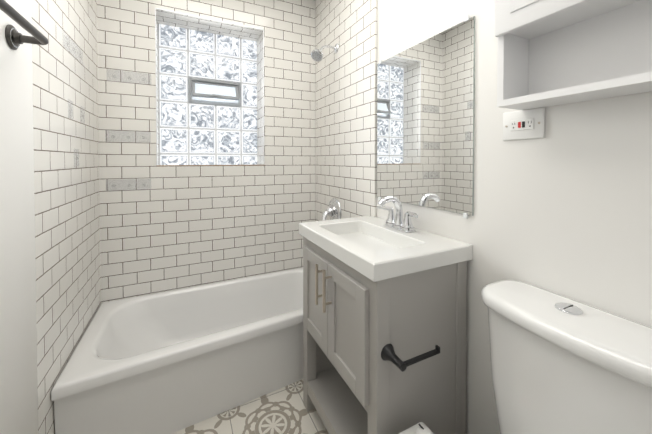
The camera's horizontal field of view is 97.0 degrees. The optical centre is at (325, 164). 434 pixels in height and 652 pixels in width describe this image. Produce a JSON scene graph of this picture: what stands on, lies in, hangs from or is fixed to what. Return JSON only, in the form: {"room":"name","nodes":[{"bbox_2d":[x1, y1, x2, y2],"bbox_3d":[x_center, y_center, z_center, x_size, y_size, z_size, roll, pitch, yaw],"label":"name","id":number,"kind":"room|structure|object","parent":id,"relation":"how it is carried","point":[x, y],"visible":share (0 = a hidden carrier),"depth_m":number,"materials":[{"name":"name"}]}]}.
{"room":"bathroom","nodes":[
{"label":"bathroom","id":0,"kind":"room"},
{"bbox_2d":[0,0,37,433],"bbox_3d":[-0.477,-0.025,-0.039,0.013,2.490,2.178,0,1,-26],"label":"wall","id":1,"kind":"structure","parent":0,"point":[18,378],"depth_m":0.84,"materials":[{"name":"white paint"}]},
{"bbox_2d":[0,0,48,49],"bbox_3d":[-0.404,-0.349,-0.060,0.104,0.068,2.083,0,1,-26],"label":"towel bar","id":2,"kind":"object","parent":1,"relation":"attached to","point":[15,39],"visible":1,"depth_m":0.80,"materials":[{"name":"brown metal"}]},
{"bbox_2d":[158,24,256,73],"bbox_3d":[-0.789,-0.060,2.165,1.399,2.490,0.392,0,1,-26],"label":"wall","id":3,"kind":"structure","parent":0,"point":[201,31],"depth_m":2.13,"materials":[{"name":"white paint"}]},
{"bbox_2d":[97,0,314,302],"bbox_3d":[-0.754,-0.058,2.083,1.375,2.490,0.230,0,1,-26],"label":"wall tile","id":4,"kind":"structure","parent":3,"relation":"attached to","point":[176,227],"depth_m":1.93,"materials":[{"name":"white tile"}]},
{"bbox_2d":[155,7,264,165],"bbox_3d":[-0.824,-0.487,2.086,0.683,0.986,0.312,0,1,-26],"label":"window","id":5,"kind":"structure","parent":3,"relation":"in","point":[207,99],"depth_m":2.13,"materials":[{"name":"white"}]},
{"bbox_2d":[172,379,328,433],"bbox_3d":[-0.084,1.238,0.745,1.775,0.060,3.600,0,1,-26],"label":"floor","id":6,"kind":"structure","parent":0,"point":[283,410],"depth_m":1.36,"materials":[{"name":"tile"}]},
{"bbox_2d":[51,267,302,433],"bbox_3d":[-0.543,0.999,1.673,1.371,0.389,0.717,0,1,-26],"label":"bathtub","id":7,"kind":"object","parent":6,"relation":"on","point":[170,361],"visible":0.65,"depth_m":1.41,"materials":[{"name":"white ceramic"}]},
{"bbox_2d":[299,196,472,433],"bbox_3d":[0.200,0.670,1.209,0.475,1.060,0.697,0,1,-26],"label":"bathroom vanity","id":8,"kind":"object","parent":6,"relation":"on","point":[384,325],"visible":1,"depth_m":1.02,"materials":[{"name":"grey paint"}]},
{"bbox_2d":[399,280,651,433],"bbox_3d":[0.366,0.782,0.632,0.690,0.854,0.544,0,1,-26],"label":"toilet","id":9,"kind":"object","parent":6,"relation":"on","point":[560,364],"visible":1,"depth_m":0.66,"materials":[{"name":"white ceramic"}]},
{"bbox_2d":[377,0,651,433],"bbox_3d":[0.637,-0.043,1.080,0.200,2.490,3.600,0,1,-26],"label":"wall","id":10,"kind":"structure","parent":0,"point":[563,207],"depth_m":0.85,"materials":[{"name":"white paint"}]},
{"bbox_2d":[315,0,376,220],"bbox_3d":[0.097,-0.056,1.931,0.016,2.490,0.795,0,1,-26],"label":"wall tile","id":11,"kind":"structure","parent":10,"relation":"attached to","point":[346,125],"depth_m":1.83,"materials":[{"name":"white tile"}]},
{"bbox_2d":[311,44,338,61],"bbox_3d":[-0.008,-0.743,1.890,0.198,0.146,0.108,0,1,-26],"label":"shower head","id":12,"kind":"object","parent":11,"relation":"attached to","point":[316,55],"visible":1,"depth_m":1.86},
{"bbox_2d":[322,198,340,220],"bbox_3d":[0.015,0.321,1.963,0.108,0.180,0.180,0,1,-26],"label":"shower valve","id":13,"kind":"object","parent":11,"relation":"attached to","point":[332,211],"visible":0.96,"depth_m":1.94,"materials":[{"name":"silver metal"}]},
{"bbox_2d":[377,15,474,218],"bbox_3d":[0.406,-0.179,1.307,0.009,0.751,0.584,0,1,-26],"label":"wall mirror","id":14,"kind":"object","parent":10,"relation":"attached to","point":[425,121],"visible":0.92,"depth_m":1.23,"materials":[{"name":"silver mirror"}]},
{"bbox_2d":[503,107,544,139],"bbox_3d":[0.609,-0.124,0.894,0.011,0.090,0.122,0,1,-26],"label":"outlet","id":15,"kind":"object","parent":10,"relation":"attached to","point":[525,124],"visible":1,"depth_m":0.89,"materials":[{"name":"white plastic"}]},
{"bbox_2d":[495,0,651,109],"bbox_3d":[0.672,-0.657,0.572,0.175,0.986,0.640,0,1,-26],"label":"shelf","id":16,"kind":"object","parent":10,"relation":"attached to","point":[554,52],"visible":1,"depth_m":0.75,"materials":[{"name":"white wood"}]},
{"bbox_3d":[-0.794,-0.032,0.375,0.192,2.490,3.600,0,1,-26],"label":"wall","id":17,"kind":"structure","parent":0,"visible":0},
{"bbox_2d":[31,0,100,433],"bbox_3d":[-1.142,-0.046,1.306,0.008,2.490,0.822,0,1,-26],"label":"wall tile","id":18,"kind":"structure","parent":17,"relation":"attached to","point":[67,241],"depth_m":1.18,"materials":[{"name":"white tile"}]},
{"bbox_2d":[63,32,150,190],"bbox_3d":[-1.080,-0.198,1.488,0.265,0.716,0.545,0,1,-26],"label":"strips","id":19,"kind":"object","parent":18,"relation":"attached to","point":[112,140],"visible":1,"depth_m":1.72,"materials":[{"name":"grey tile"}]}
]}

